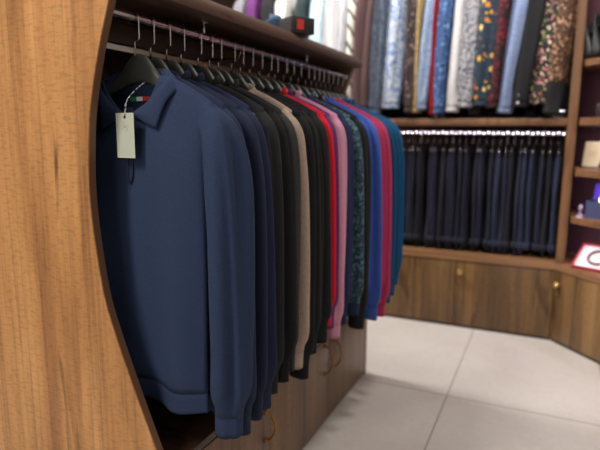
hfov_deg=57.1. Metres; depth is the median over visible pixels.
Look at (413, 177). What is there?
trousers
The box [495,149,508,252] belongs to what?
trousers
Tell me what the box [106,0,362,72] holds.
shelf
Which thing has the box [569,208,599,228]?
shelf
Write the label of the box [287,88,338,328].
sweater
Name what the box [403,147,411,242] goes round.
trousers
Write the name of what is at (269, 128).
sweater
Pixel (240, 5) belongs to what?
shirt
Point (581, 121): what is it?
shelf
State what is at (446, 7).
shirt
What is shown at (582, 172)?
shelf
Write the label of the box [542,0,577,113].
shirt
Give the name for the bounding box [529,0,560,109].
shirt
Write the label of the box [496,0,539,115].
shirt
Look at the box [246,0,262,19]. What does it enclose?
shirt
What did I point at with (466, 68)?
shirt
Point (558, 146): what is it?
hanger
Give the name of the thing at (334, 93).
clothes hanger
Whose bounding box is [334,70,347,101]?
clothes hanger
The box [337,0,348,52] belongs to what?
shirt
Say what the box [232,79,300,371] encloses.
sweater
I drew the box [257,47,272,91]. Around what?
clothes hanger
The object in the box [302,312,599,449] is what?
floor
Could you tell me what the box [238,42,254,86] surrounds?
clothes hanger
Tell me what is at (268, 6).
shirt
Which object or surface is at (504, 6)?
shirt
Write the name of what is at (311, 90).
clothes hanger
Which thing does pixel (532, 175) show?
trousers
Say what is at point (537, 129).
hanger
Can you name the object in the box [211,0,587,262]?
shelving unit
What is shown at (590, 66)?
shelf
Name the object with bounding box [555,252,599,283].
countertop
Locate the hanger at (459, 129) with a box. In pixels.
[451,129,465,150]
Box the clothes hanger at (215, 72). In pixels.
[204,32,224,84]
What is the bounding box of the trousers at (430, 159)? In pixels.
[423,148,433,246]
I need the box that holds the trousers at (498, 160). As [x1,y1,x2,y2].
[489,148,502,253]
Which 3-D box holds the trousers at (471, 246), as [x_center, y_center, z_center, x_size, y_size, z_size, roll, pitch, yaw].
[0.946,-0.142,2.969,0.053,0.533,0.292,4,10,20]
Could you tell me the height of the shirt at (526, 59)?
0.744 m
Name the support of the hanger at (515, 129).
hanging from the shelving unit at (489, 120)
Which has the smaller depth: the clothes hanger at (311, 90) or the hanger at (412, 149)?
the clothes hanger at (311, 90)
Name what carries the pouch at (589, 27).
on the unit at (575, 317)
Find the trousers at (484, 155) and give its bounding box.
[474,148,490,247]
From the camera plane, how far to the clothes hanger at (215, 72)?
1.31 m
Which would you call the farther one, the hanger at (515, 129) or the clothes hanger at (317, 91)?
the hanger at (515, 129)
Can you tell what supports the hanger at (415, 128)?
hanging from the shelving unit at (489, 120)
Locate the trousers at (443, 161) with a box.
[436,148,448,248]
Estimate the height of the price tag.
0.151 m
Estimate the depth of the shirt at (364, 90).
2.85 m
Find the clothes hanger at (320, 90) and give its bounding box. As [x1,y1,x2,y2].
[315,64,327,96]
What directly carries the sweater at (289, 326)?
hanging from the clothes hanger at (215, 72)
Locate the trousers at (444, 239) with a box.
[442,148,454,247]
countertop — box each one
[402,242,555,269]
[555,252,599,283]
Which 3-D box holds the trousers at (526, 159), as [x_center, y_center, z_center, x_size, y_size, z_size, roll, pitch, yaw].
[1.169,-0.124,2.869,0.049,0.533,0.301,5,11,28]
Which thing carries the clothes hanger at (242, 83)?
hanging from the display rack
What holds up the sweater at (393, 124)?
hanging from the clothes hanger at (344, 95)
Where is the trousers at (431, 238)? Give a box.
[427,148,442,245]
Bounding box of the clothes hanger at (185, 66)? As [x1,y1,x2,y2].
[175,24,197,80]
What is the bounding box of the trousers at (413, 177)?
[408,147,427,242]
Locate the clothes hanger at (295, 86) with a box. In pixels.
[289,57,306,98]
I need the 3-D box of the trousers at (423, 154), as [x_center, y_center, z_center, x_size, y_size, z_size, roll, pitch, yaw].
[0.697,-0.162,3.080,0.049,0.533,0.301,6,11,29]
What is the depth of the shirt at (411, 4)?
2.75 m
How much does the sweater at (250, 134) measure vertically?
0.716 m
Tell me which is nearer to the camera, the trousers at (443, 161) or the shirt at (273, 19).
the shirt at (273, 19)
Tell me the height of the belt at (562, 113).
0.036 m
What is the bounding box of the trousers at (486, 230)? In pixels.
[481,148,495,250]
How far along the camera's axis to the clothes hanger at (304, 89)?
1.77 m
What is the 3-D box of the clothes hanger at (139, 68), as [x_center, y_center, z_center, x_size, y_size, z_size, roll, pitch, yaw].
[-0.323,-0.320,1.097,0.376,0.204,0.022,7,11,34]
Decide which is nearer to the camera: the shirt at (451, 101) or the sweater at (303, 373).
the sweater at (303, 373)
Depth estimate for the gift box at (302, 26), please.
1.60 m
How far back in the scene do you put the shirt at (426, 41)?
2.75 m
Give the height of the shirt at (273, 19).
0.066 m
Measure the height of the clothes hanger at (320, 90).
0.204 m
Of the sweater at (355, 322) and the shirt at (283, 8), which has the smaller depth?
the sweater at (355, 322)
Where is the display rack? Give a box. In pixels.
[0,0,366,449]
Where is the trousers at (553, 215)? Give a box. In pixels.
[546,149,561,255]
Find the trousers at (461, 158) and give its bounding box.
[452,148,470,249]
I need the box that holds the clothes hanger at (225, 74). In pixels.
[216,35,233,85]
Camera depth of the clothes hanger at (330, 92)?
1.99 m
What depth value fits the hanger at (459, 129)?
2.94 m
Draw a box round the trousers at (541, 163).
[531,151,545,251]
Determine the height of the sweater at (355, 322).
0.762 m
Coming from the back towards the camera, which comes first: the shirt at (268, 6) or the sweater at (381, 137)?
the shirt at (268, 6)
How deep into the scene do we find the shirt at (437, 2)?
2.74 m
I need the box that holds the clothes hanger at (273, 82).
[264,50,281,92]
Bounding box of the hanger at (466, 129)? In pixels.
[460,129,470,151]
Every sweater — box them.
[181,70,267,420]
[194,72,276,409]
[211,75,283,394]
[223,77,294,382]
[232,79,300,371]
[247,83,309,369]
[255,82,315,379]
[262,84,323,353]
[271,86,331,342]
[280,87,335,326]
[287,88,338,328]
[295,90,346,338]
[304,93,353,324]
[310,92,363,315]
[317,94,370,328]
[324,96,371,308]
[328,97,381,320]
[333,98,386,304]
[337,98,391,316]
[341,98,396,302]
[347,99,400,295]
[352,100,404,284]
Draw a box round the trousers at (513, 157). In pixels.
[502,149,517,254]
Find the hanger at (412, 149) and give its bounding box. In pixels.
[411,128,428,150]
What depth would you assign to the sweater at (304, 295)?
1.34 m
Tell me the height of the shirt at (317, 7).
0.733 m
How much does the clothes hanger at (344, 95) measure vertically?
0.204 m
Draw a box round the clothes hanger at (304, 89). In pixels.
[297,59,310,95]
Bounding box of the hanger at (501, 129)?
[498,129,501,151]
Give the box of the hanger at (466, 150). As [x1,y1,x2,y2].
[465,129,477,151]
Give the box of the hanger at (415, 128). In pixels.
[409,128,418,150]
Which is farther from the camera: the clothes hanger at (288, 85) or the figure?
the figure
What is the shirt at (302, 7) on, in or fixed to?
hanging from the shelving unit at (489, 120)
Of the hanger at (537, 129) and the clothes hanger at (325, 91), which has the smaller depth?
the clothes hanger at (325, 91)
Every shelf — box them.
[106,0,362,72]
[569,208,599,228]
[573,165,599,177]
[577,117,599,125]
[581,57,599,73]
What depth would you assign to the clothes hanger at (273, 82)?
1.59 m
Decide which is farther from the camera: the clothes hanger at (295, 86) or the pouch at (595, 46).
the pouch at (595, 46)
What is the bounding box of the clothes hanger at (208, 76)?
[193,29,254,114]
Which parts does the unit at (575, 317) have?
knob, door, panel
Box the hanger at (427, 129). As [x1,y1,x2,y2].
[418,129,433,150]
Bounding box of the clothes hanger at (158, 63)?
[144,15,170,71]
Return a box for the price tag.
[116,81,145,157]
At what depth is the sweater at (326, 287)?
1.47 m
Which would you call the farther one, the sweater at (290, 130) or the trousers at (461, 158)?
the trousers at (461, 158)
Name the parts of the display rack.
panel, panel, cross arm, hanging rail, door, handle, door, panel, handle, handle, door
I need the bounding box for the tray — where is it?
[571,243,599,271]
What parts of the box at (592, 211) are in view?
box lid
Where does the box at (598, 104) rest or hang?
on the unit at (575, 317)
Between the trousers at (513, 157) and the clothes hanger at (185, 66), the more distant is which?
the trousers at (513, 157)
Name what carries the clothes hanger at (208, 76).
hanging from the display rack
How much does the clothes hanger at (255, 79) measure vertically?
0.204 m
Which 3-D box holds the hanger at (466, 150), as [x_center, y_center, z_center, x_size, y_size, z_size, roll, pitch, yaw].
[0.919,-0.452,2.931,0.008,0.118,0.305,6,11,30]
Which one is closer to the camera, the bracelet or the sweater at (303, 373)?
the sweater at (303, 373)
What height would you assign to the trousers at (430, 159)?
0.533 m
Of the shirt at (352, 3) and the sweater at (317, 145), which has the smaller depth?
the sweater at (317, 145)
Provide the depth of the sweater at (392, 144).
1.97 m
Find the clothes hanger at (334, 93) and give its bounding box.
[329,69,341,99]
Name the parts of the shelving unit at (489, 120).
led strip, trouser rail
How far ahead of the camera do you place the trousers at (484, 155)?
2.86 m
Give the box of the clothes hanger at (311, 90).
[302,61,317,98]
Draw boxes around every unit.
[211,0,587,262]
[550,0,599,363]
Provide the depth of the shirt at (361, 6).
2.86 m
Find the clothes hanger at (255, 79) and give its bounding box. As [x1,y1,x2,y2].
[245,45,264,90]
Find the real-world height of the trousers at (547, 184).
0.522 m
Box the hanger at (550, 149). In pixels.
[549,129,552,152]
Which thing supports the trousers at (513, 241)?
hanging from the hanger
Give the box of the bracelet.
[587,250,599,264]
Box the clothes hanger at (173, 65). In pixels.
[161,20,183,76]
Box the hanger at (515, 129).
[510,129,516,151]
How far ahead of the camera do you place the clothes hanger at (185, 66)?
1.21 m
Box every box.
[278,15,313,36]
[585,184,599,219]
[595,103,599,116]
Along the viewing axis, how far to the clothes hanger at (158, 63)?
1.12 m
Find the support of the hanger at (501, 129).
hanging from the shelving unit at (489, 120)
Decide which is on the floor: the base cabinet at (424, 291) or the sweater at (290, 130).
the base cabinet at (424, 291)
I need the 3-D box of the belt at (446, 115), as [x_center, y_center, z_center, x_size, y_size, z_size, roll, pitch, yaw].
[0.714,-0.564,2.832,0.102,0.036,0.107,5,10,24]
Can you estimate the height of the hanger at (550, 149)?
0.118 m
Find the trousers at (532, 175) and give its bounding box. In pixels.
[521,149,539,250]
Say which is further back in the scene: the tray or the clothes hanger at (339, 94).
the tray
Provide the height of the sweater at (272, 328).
0.716 m
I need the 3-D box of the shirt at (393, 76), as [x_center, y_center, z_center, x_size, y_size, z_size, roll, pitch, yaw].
[0.648,-0.988,2.998,0.151,0.717,0.563,9,13,43]
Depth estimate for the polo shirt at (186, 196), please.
1.07 m
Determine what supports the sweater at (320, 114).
hanging from the clothes hanger at (273, 82)
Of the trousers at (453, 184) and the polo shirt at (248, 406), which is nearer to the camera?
the polo shirt at (248, 406)
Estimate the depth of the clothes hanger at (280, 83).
1.62 m
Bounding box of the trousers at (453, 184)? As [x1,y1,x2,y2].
[447,148,463,247]
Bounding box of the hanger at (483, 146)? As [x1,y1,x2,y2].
[480,129,491,151]
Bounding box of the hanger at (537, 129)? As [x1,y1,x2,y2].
[531,129,539,152]
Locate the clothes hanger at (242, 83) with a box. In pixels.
[227,39,250,90]
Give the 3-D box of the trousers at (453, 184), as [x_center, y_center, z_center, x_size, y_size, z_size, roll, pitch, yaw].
[0.854,-0.149,3.010,0.043,0.533,0.301,6,11,29]
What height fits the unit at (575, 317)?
2.150 m
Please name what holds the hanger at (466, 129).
hanging from the shelving unit at (489, 120)
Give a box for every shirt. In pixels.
[96,69,254,439]
[170,70,256,435]
[233,0,247,13]
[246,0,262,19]
[260,0,276,21]
[265,14,281,26]
[275,0,295,17]
[295,0,311,38]
[309,0,325,43]
[322,0,339,49]
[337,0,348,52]
[346,0,356,99]
[352,0,395,115]
[360,0,395,114]
[368,0,407,116]
[381,0,428,110]
[404,0,428,112]
[412,0,428,112]
[417,0,461,112]
[429,0,460,116]
[433,0,470,116]
[445,0,480,114]
[456,0,484,107]
[473,0,514,111]
[485,0,513,111]
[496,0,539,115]
[511,0,546,114]
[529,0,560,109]
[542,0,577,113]
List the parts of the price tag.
cord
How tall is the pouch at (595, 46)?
0.197 m
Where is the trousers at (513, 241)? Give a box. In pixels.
[510,152,522,255]
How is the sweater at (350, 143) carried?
hanging from the clothes hanger at (295, 86)
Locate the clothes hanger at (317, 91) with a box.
[310,63,326,100]
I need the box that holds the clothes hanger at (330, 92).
[324,67,336,98]
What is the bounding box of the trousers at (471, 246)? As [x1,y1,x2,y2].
[468,148,480,250]
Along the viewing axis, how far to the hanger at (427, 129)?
3.01 m
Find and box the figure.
[576,205,583,217]
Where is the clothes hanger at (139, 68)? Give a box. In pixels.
[107,10,160,97]
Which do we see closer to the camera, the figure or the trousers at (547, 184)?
the figure
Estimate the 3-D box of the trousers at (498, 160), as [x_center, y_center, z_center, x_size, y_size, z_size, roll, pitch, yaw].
[1.042,-0.134,2.926,0.050,0.533,0.301,4,10,19]
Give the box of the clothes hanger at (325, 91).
[317,66,332,97]
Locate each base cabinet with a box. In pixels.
[385,255,455,325]
[452,260,554,339]
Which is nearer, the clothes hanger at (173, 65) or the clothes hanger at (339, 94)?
the clothes hanger at (173, 65)
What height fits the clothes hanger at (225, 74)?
0.204 m
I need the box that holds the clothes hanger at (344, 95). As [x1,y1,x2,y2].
[336,71,351,103]
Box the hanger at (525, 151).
[524,129,531,152]
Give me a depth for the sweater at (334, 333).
1.60 m
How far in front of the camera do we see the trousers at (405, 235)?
2.98 m
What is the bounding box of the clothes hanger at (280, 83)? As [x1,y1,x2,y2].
[273,52,287,92]
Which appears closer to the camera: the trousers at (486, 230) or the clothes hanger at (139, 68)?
the clothes hanger at (139, 68)
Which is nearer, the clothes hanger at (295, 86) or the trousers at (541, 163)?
the clothes hanger at (295, 86)
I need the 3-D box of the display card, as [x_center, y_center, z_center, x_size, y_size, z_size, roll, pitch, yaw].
[1.355,-0.325,2.566,0.039,0.124,0.092,-6,12,-35]
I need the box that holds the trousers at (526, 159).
[516,149,531,253]
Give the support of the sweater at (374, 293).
hanging from the clothes hanger at (320, 90)
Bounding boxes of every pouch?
[583,22,593,58]
[591,13,599,57]
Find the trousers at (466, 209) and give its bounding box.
[458,148,476,248]
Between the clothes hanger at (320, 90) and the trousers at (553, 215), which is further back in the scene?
the trousers at (553, 215)
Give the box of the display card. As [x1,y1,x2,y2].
[579,141,599,168]
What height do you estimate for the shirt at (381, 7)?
0.745 m
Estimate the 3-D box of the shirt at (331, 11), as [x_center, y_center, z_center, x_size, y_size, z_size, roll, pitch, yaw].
[0.303,-1.004,3.148,0.119,0.742,0.538,7,12,34]
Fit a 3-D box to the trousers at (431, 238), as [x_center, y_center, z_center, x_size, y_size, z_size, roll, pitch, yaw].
[0.760,-0.157,3.052,0.042,0.533,0.296,5,10,25]
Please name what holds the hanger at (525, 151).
hanging from the shelving unit at (489, 120)
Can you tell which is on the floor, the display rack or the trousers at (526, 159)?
the display rack
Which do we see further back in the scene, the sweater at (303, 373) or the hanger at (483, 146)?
the hanger at (483, 146)
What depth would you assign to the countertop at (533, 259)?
2.84 m
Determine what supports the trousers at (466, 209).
hanging from the hanger at (466, 150)
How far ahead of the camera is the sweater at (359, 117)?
1.79 m
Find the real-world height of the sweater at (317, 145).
0.712 m
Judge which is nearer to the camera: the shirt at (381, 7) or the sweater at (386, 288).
the sweater at (386, 288)
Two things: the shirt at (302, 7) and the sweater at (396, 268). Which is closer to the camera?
the sweater at (396, 268)
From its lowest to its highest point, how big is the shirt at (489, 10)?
0.728 m
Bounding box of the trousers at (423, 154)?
[412,147,433,246]
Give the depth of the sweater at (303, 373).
1.38 m
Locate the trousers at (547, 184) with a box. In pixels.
[539,151,553,255]
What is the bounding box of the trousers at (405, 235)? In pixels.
[403,147,418,242]
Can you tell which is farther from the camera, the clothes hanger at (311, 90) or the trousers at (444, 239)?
the trousers at (444, 239)
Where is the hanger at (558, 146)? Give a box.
[556,129,559,153]
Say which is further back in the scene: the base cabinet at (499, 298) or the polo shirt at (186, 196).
the base cabinet at (499, 298)
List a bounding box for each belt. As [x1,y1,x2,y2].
[429,111,448,118]
[544,110,567,117]
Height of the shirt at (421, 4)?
0.739 m
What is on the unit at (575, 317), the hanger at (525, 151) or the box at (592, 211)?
the box at (592, 211)
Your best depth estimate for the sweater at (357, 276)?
1.69 m
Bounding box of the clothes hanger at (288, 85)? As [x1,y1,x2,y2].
[279,55,296,95]

